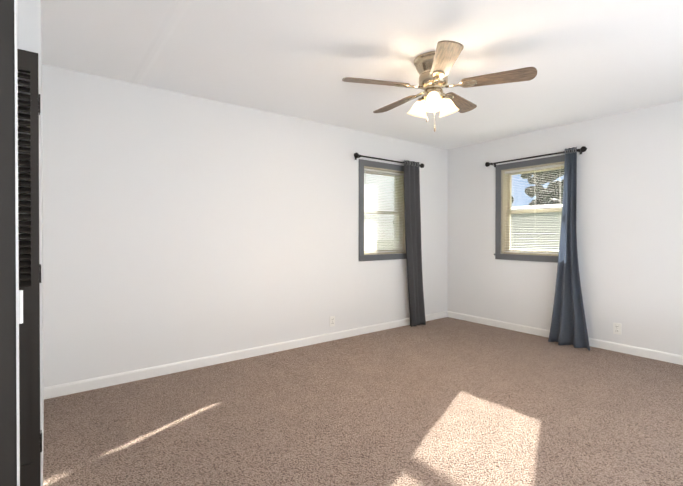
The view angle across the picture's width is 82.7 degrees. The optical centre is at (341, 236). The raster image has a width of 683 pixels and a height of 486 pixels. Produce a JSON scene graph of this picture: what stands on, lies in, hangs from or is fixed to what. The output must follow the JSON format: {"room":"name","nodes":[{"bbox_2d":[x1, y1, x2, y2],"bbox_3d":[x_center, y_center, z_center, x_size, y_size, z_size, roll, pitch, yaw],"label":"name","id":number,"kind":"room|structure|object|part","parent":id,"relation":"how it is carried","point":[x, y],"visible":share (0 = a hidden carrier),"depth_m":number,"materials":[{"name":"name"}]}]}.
{"room":"empty bedroom","nodes":[
{"label":"empty bedroom","id":0,"kind":"room"},
{"bbox_2d":[17,0,43,485],"bbox_3d":[-1.964,-0.032,2.191,0.438,2.440,1.270,0,0,-37],"label":"wall","id":1,"kind":"structure","parent":0,"point":[29,35],"depth_m":1.81,"materials":[{"name":"white paint"}]},
{"bbox_2d":[17,49,41,485],"bbox_3d":[-1.541,0.171,1.686,0.376,2.021,0.046,0,0,-37],"label":"closet door leaf","id":2,"kind":"structure","parent":1,"relation":"in","point":[29,379],"depth_m":1.76,"materials":[{"name":"black paint"}]},
{"bbox_3d":[-1.396,0.169,1.799,0.008,1.645,0.044,0,0,-37],"label":"corner closet door hinges","id":3,"kind":"part","parent":2,"relation":"part of","materials":[{"name":"black metal"}]},
{"bbox_2d":[42,64,447,386],"bbox_3d":[-0.868,-0.043,3.938,6.300,2.440,0.180,0,0,-37],"label":"wall","id":4,"kind":"structure","parent":0,"point":[178,227],"depth_m":3.50,"materials":[{"name":"white paint"}]},
{"bbox_2d":[44,311,447,398],"bbox_3d":[-0.310,1.132,4.250,4.682,0.085,0.013,0,0,-37],"label":"baseboard","id":5,"kind":"structure","parent":4,"relation":"attached to","point":[95,383],"depth_m":3.55,"materials":[{"name":"white wood"}]},
{"bbox_2d":[330,316,334,326],"bbox_3d":[-0.103,0.959,4.409,0.070,0.114,0.008,0,0,-37],"label":"electrical outlet","id":6,"kind":"object","parent":4,"relation":"attached to","point":[332,320],"visible":1,"depth_m":4.41,"materials":[{"name":"white plastic"}]},
{"bbox_2d":[359,159,405,260],"bbox_3d":[0.502,-0.320,4.992,0.920,1.220,0.273,0,0,-37],"label":"window","id":7,"kind":"structure","parent":4,"relation":"in","point":[362,164],"depth_m":4.85,"materials":[{"name":"grey"}]},
{"bbox_3d":[0.494,-0.320,5.003,0.640,0.960,0.033,0,0,-37],"label":"glass","id":8,"kind":"part","parent":7,"relation":"part of","materials":[{"name":"clear glass"}]},
{"bbox_2d":[364,168,403,252],"bbox_3d":[0.538,-0.322,4.945,0.712,1.036,0.040,0,0,-37],"label":"window blind","id":9,"kind":"object","parent":7,"relation":"attached to","point":[398,245],"visible":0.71,"depth_m":4.94,"materials":[{"name":"white plastic"}]},
{"bbox_3d":[0.507,-0.320,4.985,0.760,1.080,0.180,0,0,-37],"label":"window sash","id":10,"kind":"part","parent":7,"relation":"part of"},
{"bbox_3d":[0.436,-0.321,5.079,0.880,1.200,0.055,0,0,-37],"label":"exterior window moulding","id":11,"kind":"part","parent":7,"relation":"part of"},
{"bbox_2d":[354,152,425,326],"bbox_3d":[0.623,0.089,4.862,1.210,2.151,0.161,0,0,-37],"label":"curtain","id":12,"kind":"object","parent":4,"relation":"hanging from","point":[412,211],"visible":1,"depth_m":5.08,"materials":[{"name":"grey fabric"}]},
{"bbox_3d":[0.609,-0.949,4.873,1.210,0.066,0.115,0,0,-37],"label":"rod","id":13,"kind":"part","parent":12,"relation":"part of","materials":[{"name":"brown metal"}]},
{"bbox_2d":[41,0,682,148],"bbox_3d":[0.435,-1.311,2.220,6.300,0.122,4.480,0,0,-37],"label":"ceiling","id":14,"kind":"structure","parent":0,"point":[586,59],"depth_m":2.65,"materials":[{"name":"white paint"}]},
{"bbox_2d":[342,40,536,131],"bbox_3d":[0.642,-0.994,2.789,1.260,0.523,1.242,0,0,-37],"label":"ceiling fan","id":15,"kind":"object","parent":14,"relation":"hanging from","point":[433,68],"visible":1,"depth_m":2.65,"materials":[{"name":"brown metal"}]},
{"bbox_2d":[43,317,682,485],"bbox_3d":[0.435,1.248,2.237,6.300,0.120,4.480,0,0,-37],"label":"floor","id":16,"kind":"structure","parent":0,"point":[447,401],"depth_m":2.52,"materials":[{"name":"carpet"}]},
{"bbox_2d":[447,100,682,355],"bbox_3d":[2.869,-0.044,4.084,0.180,2.440,4.480,0,0,-37],"label":"wall","id":17,"kind":"structure","parent":0,"point":[629,218],"depth_m":4.09,"materials":[{"name":"white paint"}]},
{"bbox_2d":[494,155,576,262],"bbox_3d":[2.362,-0.318,4.715,0.218,1.220,0.980,0,0,-37],"label":"window","id":18,"kind":"structure","parent":17,"relation":"in","point":[533,162],"depth_m":4.89,"materials":[{"name":"grey"}]},
{"bbox_3d":[2.377,-0.318,4.726,0.180,1.080,0.820,0,0,-37],"label":"window sash","id":19,"kind":"part","parent":18,"relation":"part of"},
{"bbox_2d":[504,164,563,253],"bbox_3d":[2.338,-0.320,4.696,0.040,1.036,0.772,0,0,-37],"label":"window blind","id":20,"kind":"object","parent":18,"relation":"attached to","point":[536,169],"visible":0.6,"depth_m":4.70,"materials":[{"name":"white plastic"}]},
{"bbox_3d":[2.395,-0.319,4.740,0.033,0.960,0.700,0,0,-37],"label":"glass","id":21,"kind":"part","parent":18,"relation":"part of","materials":[{"name":"clear glass"}]},
{"bbox_2d":[485,146,589,350],"bbox_3d":[2.235,0.095,4.551,0.263,2.144,1.290,0,0,-37],"label":"curtain","id":22,"kind":"object","parent":17,"relation":"hanging from","point":[568,325],"visible":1,"depth_m":4.22,"materials":[{"name":"blue fabric"}]},
{"bbox_3d":[2.268,-0.941,4.622,0.116,0.066,1.205,0,0,-37],"label":"rod","id":23,"kind":"part","parent":22,"relation":"part of","materials":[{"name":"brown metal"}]},
{"bbox_2d":[448,311,682,364],"bbox_3d":[2.792,1.134,4.033,0.013,0.085,4.120,0,0,-37],"label":"baseboard","id":24,"kind":"structure","parent":17,"relation":"attached to","point":[646,353],"depth_m":4.12,"materials":[{"name":"white wood"}]},
{"bbox_2d":[613,322,620,334],"bbox_3d":[2.830,0.942,3.986,0.008,0.114,0.070,0,0,-37],"label":"electrical outlet","id":25,"kind":"object","parent":17,"relation":"attached to","point":[616,328],"visible":1,"depth_m":3.98,"materials":[{"name":"white plastic"}]},
{"bbox_3d":[-1.557,-0.021,0.595,0.850,2.440,4.300,0,0,-37],"label":"wall","id":26,"kind":"structure","parent":0,"visible":0},
{"bbox_2d":[0,0,22,485],"bbox_3d":[-0.880,0.177,0.773,0.380,2.021,0.100,0,0,-37],"label":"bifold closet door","id":27,"kind":"structure","parent":26,"relation":"in","point":[11,306],"depth_m":0.85,"materials":[{"name":"black paint"}]},
{"label":"outside","id":28,"kind":"structure","parent":0,"visible":0},
{"bbox_2d":[364,242,393,249],"bbox_3d":[2.883,1.514,20.945,110.000,0.200,110.000,0,0,-37],"label":"lawn","id":29,"kind":"structure","parent":28,"point":[378,242],"depth_m":54.15,"materials":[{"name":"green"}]},
{"bbox_2d":[511,204,561,250],"bbox_3d":[10.140,0.075,13.894,8.700,2.770,14.700,0,0,-37],"label":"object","id":30,"kind":"structure","parent":29,"relation":"on","point":[546,229],"depth_m":12.46,"materials":[{"name":"grey plastic"}]},
{"bbox_2d":[520,169,563,205],"bbox_3d":[14.182,-2.146,25.987,3.747,7.067,3.732,0,0,-37],"label":"tree","id":31,"kind":"object","parent":29,"relation":"on","point":[539,189],"depth_m":25.45,"materials":[{"name":"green plant"}]}
]}

